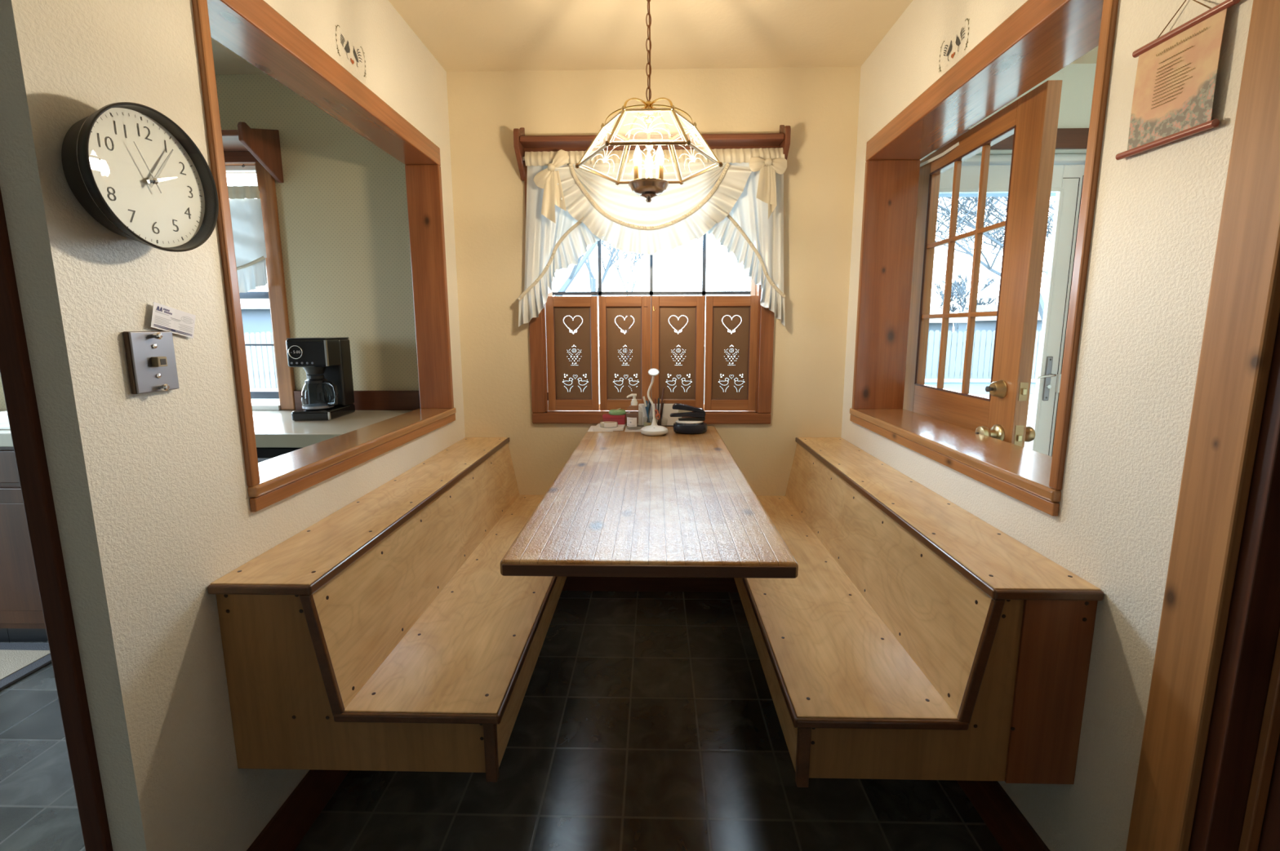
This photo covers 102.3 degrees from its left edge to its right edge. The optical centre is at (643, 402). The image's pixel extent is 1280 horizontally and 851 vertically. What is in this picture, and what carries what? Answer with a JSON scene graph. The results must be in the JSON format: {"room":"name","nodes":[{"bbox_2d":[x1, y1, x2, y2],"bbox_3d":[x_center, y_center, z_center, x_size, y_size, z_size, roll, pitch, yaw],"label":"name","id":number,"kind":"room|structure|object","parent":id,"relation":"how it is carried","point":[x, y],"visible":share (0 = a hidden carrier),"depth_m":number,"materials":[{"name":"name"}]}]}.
{"room":"breakfast nook","nodes":[
{"label":"breakfast nook","id":0,"kind":"room"},
{"bbox_2d":[0,0,465,850],"bbox_3d":[-0.939,-0.139,1.638,0.097,2.439,1.651,0,8,1],"label":"wall","id":1,"kind":"structure","parent":0,"point":[151,499],"depth_m":0.95,"materials":[{"name":"beige paint"}]},
{"bbox_2d":[0,187,112,850],"bbox_3d":[-0.989,-0.027,0.848,0.038,2.439,0.077,0,8,1],"label":"trim","id":2,"kind":"structure","parent":1,"relation":"attached to","point":[15,372],"depth_m":0.85,"materials":[{"name":"brown wood"}]},
{"bbox_2d":[61,102,218,252],"bbox_3d":[-0.870,-0.384,0.894,0.069,0.236,0.236,0,8,1],"label":"wall clock","id":3,"kind":"object","parent":1,"relation":"attached to","point":[132,168],"visible":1,"depth_m":0.88,"materials":[{"name":"black plastic"}]},
{"bbox_2d":[122,331,179,394],"bbox_3d":[-0.890,-0.074,0.942,0.028,0.110,0.082,0,8,1],"label":"phone jack plate","id":4,"kind":"object","parent":1,"relation":"attached to","point":[150,355],"visible":1,"depth_m":0.93,"materials":[{"name":"grey metal"}]},
{"bbox_2d":[151,302,195,338],"bbox_3d":[-0.897,-0.155,0.984,0.002,0.068,0.098,0,8,0],"label":"business card","id":5,"kind":"object","parent":4,"relation":"on","point":[166,318],"visible":1,"depth_m":0.98,"materials":[{"name":"white paper"}]},
{"bbox_2d":[155,311,193,333],"bbox_3d":[-0.897,-0.153,0.985,0.001,0.040,0.084,0,8,0],"label":"print","id":6,"kind":"object","parent":5,"relation":"attached to","point":[174,322],"depth_m":0.99,"materials":[{"name":"grey paper"}]},
{"bbox_2d":[246,769,349,850],"bbox_3d":[-0.882,0.997,1.801,0.012,0.142,1.646,0,8,1],"label":"baseboard","id":7,"kind":"structure","parent":1,"relation":"attached to","point":[286,830],"depth_m":1.32,"materials":[{"name":"brown wood"}]},
{"bbox_2d":[191,0,456,511],"bbox_3d":[-0.950,-0.414,1.688,0.160,1.175,1.194,0,8,1],"label":"trim","id":8,"kind":"structure","parent":1,"relation":"attached to","point":[253,30],"depth_m":1.50,"materials":[{"name":"brown wood"}]},
{"bbox_2d":[335,25,366,77],"bbox_3d":[-0.889,-1.066,1.568,0.001,0.085,0.155,0,8,1],"label":"rooster stencil","id":9,"kind":"object","parent":1,"relation":"attached to","point":[347,49],"visible":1,"depth_m":1.57,"materials":[{"name":"grey paint"}]},
{"bbox_2d":[207,437,567,782],"bbox_3d":[-0.588,0.499,1.813,0.596,0.456,1.467,0,8,1],"label":"bench","id":10,"kind":"object","parent":1,"relation":"attached to","point":[388,633],"visible":0.94,"depth_m":1.20,"materials":[{"name":"brown wood"}]},
{"bbox_2d":[0,591,1003,850],"bbox_3d":[-0.499,1.333,0.123,6.400,0.050,5.346,0,8,1],"label":"floor","id":11,"kind":"structure","parent":0,"point":[646,721],"depth_m":1.51,"materials":[{"name":"tile"}]},
{"bbox_2d":[0,628,9,642],"bbox_3d":[-3.083,0.560,2.325,0.798,0.869,0.546,0,8,1],"label":"base cabinet","id":12,"kind":"object","parent":11,"relation":"on","point":[4,637],"visible":0.11,"depth_m":2.18,"materials":[{"name":"brown wood"}]},
{"bbox_2d":[0,409,412,448],"bbox_3d":[-2.264,0.102,2.238,2.577,0.052,0.585,0,8,1],"label":"countertop","id":13,"kind":"structure","parent":12,"relation":"on","point":[273,428],"depth_m":2.04,"materials":[{"name":"beige laminate"}]},
{"bbox_2d":[0,411,9,429],"bbox_3d":[-2.653,-0.055,2.237,0.640,0.260,0.470,0,8,1],"label":"sink","id":14,"kind":"object","parent":13,"relation":"in","point":[4,422],"visible":0.02,"depth_m":2.19,"materials":[{"name":"white ceramic"}]},
{"bbox_2d":[0,414,8,424],"bbox_3d":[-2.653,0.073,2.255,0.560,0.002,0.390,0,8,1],"label":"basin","id":15,"kind":"object","parent":14,"relation":"in","point":[3,418],"depth_m":2.23,"materials":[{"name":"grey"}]},
{"bbox_2d":[285,337,355,421],"bbox_3d":[-1.412,-0.109,2.284,0.194,0.350,0.232,-1,8,-4],"label":"coffee maker","id":16,"kind":"object","parent":13,"relation":"on","point":[326,364],"visible":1,"depth_m":2.22,"materials":[{"name":"black plastic"}]},
{"bbox_2d":[0,446,48,643],"bbox_3d":[-2.383,0.560,2.310,0.598,0.869,0.546,0,8,1],"label":"base cabinet","id":17,"kind":"object","parent":11,"relation":"on","point":[21,613],"visible":0.02,"depth_m":2.05,"materials":[{"name":"brown wood"}]},
{"bbox_2d":[0,643,51,690],"bbox_3d":[-2.812,1.055,1.881,0.900,0.012,0.585,0,8,1],"label":"rug","id":18,"kind":"object","parent":11,"relation":"on","point":[18,661],"visible":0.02,"depth_m":2.05,"materials":[{"name":"grey carpet"}]},
{"bbox_2d":[256,447,301,462],"bbox_3d":[-1.322,0.563,2.280,0.660,0.869,0.562,0,8,1],"label":"dishwasher","id":19,"kind":"object","parent":11,"relation":"on","point":[264,454],"visible":0.02,"depth_m":1.95,"materials":[{"name":"black plastic"}]},
{"bbox_2d":[0,63,1096,496],"bbox_3d":[-0.446,-0.266,2.519,6.400,2.439,0.150,0,8,1],"label":"wall","id":20,"kind":"structure","parent":0,"point":[820,105],"depth_m":2.37,"materials":[{"name":"beige paint"}]},
{"bbox_2d":[221,121,284,182],"bbox_3d":[-2.351,-1.103,2.253,1.400,0.229,0.220,0,8,1],"label":"shelf","id":21,"kind":"object","parent":20,"relation":"attached to","point":[263,145],"visible":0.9,"depth_m":2.26,"materials":[{"name":"brown wood"}]},
{"bbox_2d":[225,151,295,410],"bbox_3d":[-2.353,-0.577,2.500,1.332,1.217,0.180,0,8,1],"label":"window","id":22,"kind":"structure","parent":20,"relation":"in","point":[276,293],"depth_m":2.42,"materials":[{"name":"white wood"}]},
{"bbox_2d":[227,164,266,293],"bbox_3d":[-2.373,-0.758,2.373,1.273,0.640,0.036,0,8,1],"label":"valance","id":23,"kind":"object","parent":22,"relation":"hanging from","point":[246,211],"visible":0.12,"depth_m":2.37,"materials":[{"name":"white fabric"}]},
{"bbox_2d":[293,391,420,410],"bbox_3d":[-1.329,-0.009,2.489,0.717,0.094,0.018,0,8,1],"label":"trim","id":24,"kind":"structure","parent":20,"relation":"attached to","point":[363,400],"depth_m":2.48,"materials":[{"name":"brown wood"}]},
{"bbox_2d":[500,426,798,578],"bbox_3d":[0.025,0.364,1.776,0.600,0.300,1.476,0,8,1],"label":"table","id":25,"kind":"object","parent":20,"relation":"attached to","point":[672,504],"visible":0.88,"depth_m":1.27,"materials":[{"name":"brown wood"}]},
{"bbox_2d":[587,426,613,431],"bbox_3d":[-0.197,0.123,2.399,0.115,0.002,0.135,0,8,1],"label":"envelope","id":26,"kind":"object","parent":25,"relation":"on","point":[591,428],"visible":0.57,"depth_m":2.34,"materials":[{"name":"white paper"}]},
{"bbox_2d":[592,423,625,431],"bbox_3d":[-0.161,0.116,2.405,0.142,0.011,0.138,0,8,1],"label":"notepad","id":27,"kind":"object","parent":26,"relation":"on","point":[620,427],"visible":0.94,"depth_m":2.34,"materials":[{"name":"white paper"}]},
{"bbox_2d":[600,421,617,427],"bbox_3d":[-0.162,0.098,2.386,0.085,0.028,0.077,0,8,1],"label":"candle tin","id":28,"kind":"object","parent":27,"relation":"on","point":[606,424],"visible":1,"depth_m":2.36,"materials":[{"name":"silver metal"}]},
{"bbox_2d":[602,413,625,424],"bbox_3d":[-0.141,0.080,2.451,0.107,0.045,0.044,0,8,1],"label":"box","id":29,"kind":"object","parent":27,"relation":"on","point":[620,420],"visible":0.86,"depth_m":2.43,"materials":[{"name":"red"}]},
{"bbox_2d":[608,408,626,415],"bbox_3d":[-0.126,0.042,2.442,0.082,0.032,0.051,0,8,1],"label":"soap","id":30,"kind":"object","parent":29,"relation":"on","point":[613,412],"visible":1,"depth_m":2.42,"materials":[{"name":"green"}]},
{"bbox_2d":[624,426,643,431],"bbox_3d":[-0.043,0.125,2.384,0.087,0.001,0.117,0,8,1],"label":"receipt","id":31,"kind":"object","parent":25,"relation":"on","point":[628,428],"visible":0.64,"depth_m":2.39,"materials":[{"name":"white paper"}]},
{"bbox_2d":[626,394,637,427],"bbox_3d":[-0.044,0.041,2.375,0.077,0.163,0.078,0,8,1],"label":"pump bottle","id":32,"kind":"object","parent":31,"relation":"on","point":[631,422],"visible":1,"depth_m":2.35,"materials":[{"name":"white plastic"}]},
{"bbox_2d":[644,422,652,426],"bbox_3d":[0.021,0.095,2.423,0.050,0.050,0.050,0,8,1],"label":"pen cup","id":33,"kind":"object","parent":25,"relation":"on","point":[646,424],"visible":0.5,"depth_m":2.41,"materials":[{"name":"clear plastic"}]},
{"bbox_2d":[642,396,649,422],"bbox_3d":[0.011,0.034,2.406,0.034,0.125,0.010,-2,8,-12],"label":"pen","id":34,"kind":"object","parent":33,"relation":"in","point":[644,399],"visible":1,"depth_m":2.40,"materials":[{"name":"blue"}]},
{"bbox_2d":[646,402,651,422],"bbox_3d":[0.024,0.047,2.413,0.023,0.097,0.008,-1,8,-9],"label":"pen","id":35,"kind":"object","parent":33,"relation":"in","point":[650,402],"visible":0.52,"depth_m":2.41,"materials":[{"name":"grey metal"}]},
{"bbox_2d":[640,368,667,435],"bbox_3d":[0.045,-0.004,2.267,0.123,0.289,0.123,0,8,1],"label":"desk lamp","id":36,"kind":"object","parent":25,"relation":"on","point":[654,429],"visible":1,"depth_m":2.25,"materials":[{"name":"white plastic"}]},
{"bbox_2d":[637,404,681,426],"bbox_3d":[0.078,0.060,2.460,0.216,0.108,0.025,0,8,1],"label":"papers","id":37,"kind":"object","parent":25,"relation":"on","point":[668,410],"visible":0.44,"depth_m":2.45,"materials":[{"name":"white paper"}]},
{"bbox_2d":[672,420,707,435],"bbox_3d":[0.207,0.108,2.309,0.154,0.055,0.111,0,8,1],"label":"tape dispenser","id":38,"kind":"object","parent":25,"relation":"on","point":[691,428],"visible":0.87,"depth_m":2.27,"materials":[{"name":"black plastic"}]},
{"bbox_2d":[670,403,705,421],"bbox_3d":[0.195,0.043,2.300,0.158,0.075,0.036,0,8,1],"label":"stapler","id":39,"kind":"object","parent":38,"relation":"on","point":[689,413],"visible":1,"depth_m":2.29,"materials":[{"name":"black plastic"}]},
{"bbox_2d":[670,411,705,417],"bbox_3d":[0.195,0.054,2.302,0.158,0.028,0.032,0,8,1],"label":"magazine","id":40,"kind":"object","parent":39,"relation":"on","point":[681,414],"depth_m":2.29,"materials":[{"name":"black plastic"}]},
{"bbox_3d":[0.080,0.088,2.420,0.061,0.064,0.041,0,8,1],"label":"pen cup","id":41,"kind":"object","parent":25,"relation":"on","visible":0},
{"bbox_2d":[654,398,657,415],"bbox_3d":[0.057,0.048,2.412,0.014,0.134,0.007,0,8,1],"label":"pen","id":42,"kind":"object","parent":41,"relation":"in","point":[655,398],"visible":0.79,"depth_m":2.40,"materials":[{"name":"red"}]},
{"bbox_2d":[654,409,660,423],"bbox_3d":[0.061,0.074,2.408,0.030,0.085,0.007,0,8,1],"label":"scissors","id":43,"kind":"object","parent":41,"relation":"in","point":[657,414],"visible":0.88,"depth_m":2.40,"materials":[{"name":"brown"}]},
{"bbox_2d":[657,398,659,425],"bbox_3d":[0.068,0.046,2.423,0.011,0.134,0.008,-3,9,-21],"label":"marker","id":44,"kind":"object","parent":41,"relation":"in","point":[658,398],"visible":0.74,"depth_m":2.42,"materials":[{"name":"black plastic"}]},
{"bbox_2d":[657,387,664,426],"bbox_3d":[0.081,0.023,2.409,0.030,0.184,0.008,2,8,16],"label":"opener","id":45,"kind":"object","parent":41,"relation":"in","point":[663,391],"visible":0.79,"depth_m":2.40,"materials":[{"name":"brown metal"}]},
{"bbox_2d":[659,403,663,426],"bbox_3d":[0.082,0.057,2.423,0.021,0.112,0.011,0,8,1],"label":"marker","id":46,"kind":"object","parent":41,"relation":"in","point":[663,403],"visible":0.79,"depth_m":2.42,"materials":[{"name":"black plastic"}]},
{"bbox_2d":[562,577,737,592],"bbox_3d":[0.039,0.883,2.590,1.796,0.142,0.012,0,8,1],"label":"baseboard","id":47,"kind":"structure","parent":20,"relation":"attached to","point":[571,584],"depth_m":2.59,"materials":[{"name":"brown wood"}]},
{"bbox_2d":[524,146,779,424],"bbox_3d":[0.034,-0.544,2.458,1.142,1.285,0.172,0,8,1],"label":"window","id":48,"kind":"structure","parent":20,"relation":"in","point":[537,326],"depth_m":2.45,"materials":[{"name":"brown wood"}]},
{"bbox_2d":[545,296,599,410],"bbox_3d":[-0.343,-0.229,2.450,0.251,0.540,0.024,0,8,1],"label":"shutter","id":49,"kind":"object","parent":48,"relation":"attached to","point":[561,340],"visible":0.98,"depth_m":2.45,"materials":[{"name":"brown wood"}]},
{"bbox_2d":[598,296,650,410],"bbox_3d":[-0.089,-0.228,2.445,0.245,0.540,0.023,0,8,1],"label":"shutter","id":50,"kind":"object","parent":48,"relation":"attached to","point":[612,339],"visible":1,"depth_m":2.44,"materials":[{"name":"brown wood"}]},
{"bbox_2d":[651,296,705,409],"bbox_3d":[0.160,-0.228,2.437,0.248,0.540,0.030,0,8,1],"label":"shutter","id":51,"kind":"object","parent":48,"relation":"attached to","point":[664,309],"visible":0.97,"depth_m":2.44,"materials":[{"name":"brown wood"}]},
{"bbox_2d":[704,295,758,410],"bbox_3d":[0.415,-0.228,2.434,0.252,0.540,0.024,0,8,1],"label":"shutter","id":52,"kind":"object","parent":48,"relation":"attached to","point":[719,339],"visible":1,"depth_m":2.43,"materials":[{"name":"brown wood"}]},
{"bbox_2d":[513,124,791,181],"bbox_3d":[0.032,-1.107,2.251,1.178,0.228,0.120,0,8,1],"label":"curtain rod","id":53,"kind":"object","parent":20,"relation":"attached to","point":[718,141],"visible":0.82,"depth_m":2.22,"materials":[{"name":"brown wood"}]},
{"bbox_2d":[517,147,786,327],"bbox_3d":[0.030,-0.721,2.286,1.216,0.765,0.112,0,8,1],"label":"valance","id":54,"kind":"object","parent":53,"relation":"hanging from","point":[570,209],"visible":0.94,"depth_m":2.26,"materials":[{"name":"white fabric"}]},
{"bbox_2d":[920,154,1086,457],"bbox_3d":[1.609,-0.091,2.507,0.925,2.088,0.135,0,8,1],"label":"door","id":55,"kind":"structure","parent":20,"relation":"in","point":[1068,175],"depth_m":2.42,"materials":[{"name":"white paint"}]},
{"bbox_2d":[934,128,1088,151],"bbox_3d":[1.655,-1.154,2.261,1.010,0.082,0.020,0,8,1],"label":"trim","id":56,"kind":"structure","parent":20,"relation":"attached to","point":[1066,138],"depth_m":2.25,"materials":[{"name":"brown wood"}]},
{"bbox_2d":[211,0,1097,75],"bbox_3d":[-0.504,-1.146,-0.230,6.400,0.080,5.346,0,8,1],"label":"ceiling","id":57,"kind":"structure","parent":0,"point":[461,35],"depth_m":1.99,"materials":[{"name":"paint"}]},
{"bbox_2d":[574,0,723,202],"bbox_3d":[0.014,-0.968,1.478,0.435,0.755,0.378,0,8,1],"label":"pendant lamp","id":58,"kind":"object","parent":57,"relation":"hanging from","point":[648,188],"visible":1,"depth_m":1.49,"materials":[{"name":"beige glass"}]},
{"bbox_2d":[841,0,1253,850],"bbox_3d":[1.024,-0.136,1.586,0.190,2.439,1.671,0,8,1],"label":"wall","id":59,"kind":"structure","parent":0,"point":[1157,211],"depth_m":1.00,"materials":[{"name":"beige paint"}]},
{"bbox_2d":[733,437,1103,787],"bbox_3d":[0.631,0.498,1.787,0.602,0.460,1.467,0,8,1],"label":"bench","id":60,"kind":"object","parent":59,"relation":"attached to","point":[913,637],"visible":0.87,"depth_m":1.17,"materials":[{"name":"brown wood"}]},
{"bbox_2d":[938,18,969,71],"bbox_3d":[0.928,-1.068,1.545,0.001,0.085,0.155,0,8,1],"label":"rooster stencil","id":61,"kind":"object","parent":59,"relation":"attached to","point":[957,41],"visible":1,"depth_m":1.55,"materials":[{"name":"grey paint"}]},
{"bbox_2d":[902,80,1062,448],"bbox_3d":[1.228,-0.008,2.061,0.187,2.028,0.800,0,8,1],"label":"door","id":62,"kind":"structure","parent":59,"relation":"in","point":[1033,118],"depth_m":1.74,"materials":[{"name":"brown wood"}]},
{"bbox_2d":[849,0,1119,516],"bbox_3d":[1.029,-0.418,1.651,0.234,1.185,1.202,0,8,1],"label":"trim","id":63,"kind":"structure","parent":59,"relation":"attached to","point":[1042,37],"depth_m":1.57,"materials":[{"name":"brown wood"}]},
{"bbox_2d":[956,780,1049,850],"bbox_3d":[0.926,0.995,1.792,0.012,0.142,1.586,0,8,1],"label":"baseboard","id":64,"kind":"structure","parent":59,"relation":"attached to","point":[1005,821],"depth_m":1.31,"materials":[{"name":"brown wood"}]},
{"bbox_2d":[1115,0,1240,159],"bbox_3d":[0.904,-0.563,0.881,0.013,0.234,0.177,0,8,1],"label":"scroll","id":65,"kind":"object","parent":59,"relation":"attached to","point":[1173,100],"visible":1,"depth_m":0.87,"materials":[{"name":"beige paper"}]},
{"bbox_2d":[1125,0,1279,850],"bbox_3d":[0.902,-0.023,0.795,0.018,2.439,0.086,0,8,1],"label":"trim","id":66,"kind":"structure","parent":59,"relation":"attached to","point":[1243,310],"depth_m":0.80,"materials":[{"name":"brown wood"}]},
{"bbox_2d":[1188,313,1279,850],"bbox_3d":[0.965,0.041,0.346,0.125,2.439,0.835,0,8,1],"label":"door","id":67,"kind":"structure","parent":59,"relation":"in","point":[1237,809],"depth_m":0.80,"materials":[{"name":"brown wood"}]},
{"label":"outside","id":68,"kind":"structure","parent":0,"visible":0},
{"bbox_2d":[249,346,1035,448],"bbox_3d":[0.269,-0.199,12.595,80.000,0.100,65.000,0,8,1],"label":"ground","id":69,"kind":"structure","parent":68,"point":[1031,402],"depth_m":13.10,"materials":[{"name":"grey snow"}]},
{"bbox_2d":[240,298,275,368],"bbox_3d":[-14.122,-2.331,17.753,8.600,2.720,4.000,0,8,1],"label":"house","id":70,"kind":"structure","parent":69,"relation":"on","point":[255,313],"depth_m":16.06,"materials":[{"name":"grey"}]},
{"bbox_2d":[555,240,597,296],"bbox_3d":[-1.756,-3.669,10.638,5.238,7.348,5.406,3,9,23],"label":"bare tree","id":71,"kind":"object","parent":69,"relation":"on","point":[576,268],"visible":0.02,"depth_m":11.25,"materials":[{"name":"grey plant"}]},
{"bbox_2d":[582,243,625,297],"bbox_3d":[-1.807,-4.753,17.285,5.470,7.625,3.560,0,8,1],"label":"bare tree","id":72,"kind":"object","parent":69,"relation":"on","point":[592,280],"visible":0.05,"depth_m":17.05,"materials":[{"name":"grey plant"}]},
{"bbox_2d":[600,240,644,359],"bbox_3d":[-1.204,-6.377,24.907,4.045,8.670,4.224,0,8,1],"label":"bare tree","id":73,"kind":"object","parent":69,"relation":"on","point":[604,243],"visible":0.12,"depth_m":24.14,"materials":[{"name":"grey plant"}]},
{"bbox_2d":[244,330,1041,388],"bbox_3d":[-0.943,-1.066,13.079,31.245,1.485,0.150,0,8,1],"label":"picket fence","id":74,"kind":"object","parent":69,"relation":"on","point":[262,373],"visible":0.04,"depth_m":12.84,"materials":[{"name":"grey wood"}]},
{"bbox_2d":[925,306,968,369],"bbox_3d":[8.695,-2.223,18.288,3.200,2.270,4.000,0,8,1],"label":"house","id":75,"kind":"structure","parent":69,"relation":"on","point":[935,324],"depth_m":16.62,"materials":[{"name":"grey"}]},
{"bbox_2d":[933,272,998,359],"bbox_3d":[14.990,-4.059,24.413,2.773,4.170,3.056,-1,8,-5],"label":"bare tree","id":76,"kind":"object","parent":69,"relation":"on","point":[962,290],"visible":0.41,"depth_m":24.09,"materials":[{"name":"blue plant"}]},
{"bbox_2d":[924,378,1036,394],"bbox_3d":[8.862,-0.374,12.183,6.900,0.330,0.320,0,8,1],"label":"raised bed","id":77,"kind":"object","parent":69,"relation":"on","point":[977,386],"visible":0.02,"depth_m":12.11,"materials":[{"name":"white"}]},
{"bbox_2d":[935,196,1055,321],"bbox_3d":[7.839,-3.637,11.744,7.307,6.988,6.463,1,8,9],"label":"bare tree","id":78,"kind":"object","parent":69,"relation":"on","point":[962,209],"visible":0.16,"depth_m":11.90,"materials":[{"name":"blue plant"}]},
{"bbox_2d":[938,191,1056,197],"bbox_3d":[3.839,-0.506,3.647,5.480,3.020,2.314,0,8,1],"label":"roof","id":79,"kind":"structure","parent":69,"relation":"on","point":[997,193],"depth_m":4.55,"materials":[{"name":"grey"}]},
{"bbox_2d":[958,305,1042,370],"bbox_3d":[15.514,-2.406,19.126,6.400,2.370,4.000,0,8,1],"label":"house","id":80,"kind":"structure","parent":69,"relation":"on","point":[982,323],"depth_m":18.84,"materials":[{"name":"grey"}]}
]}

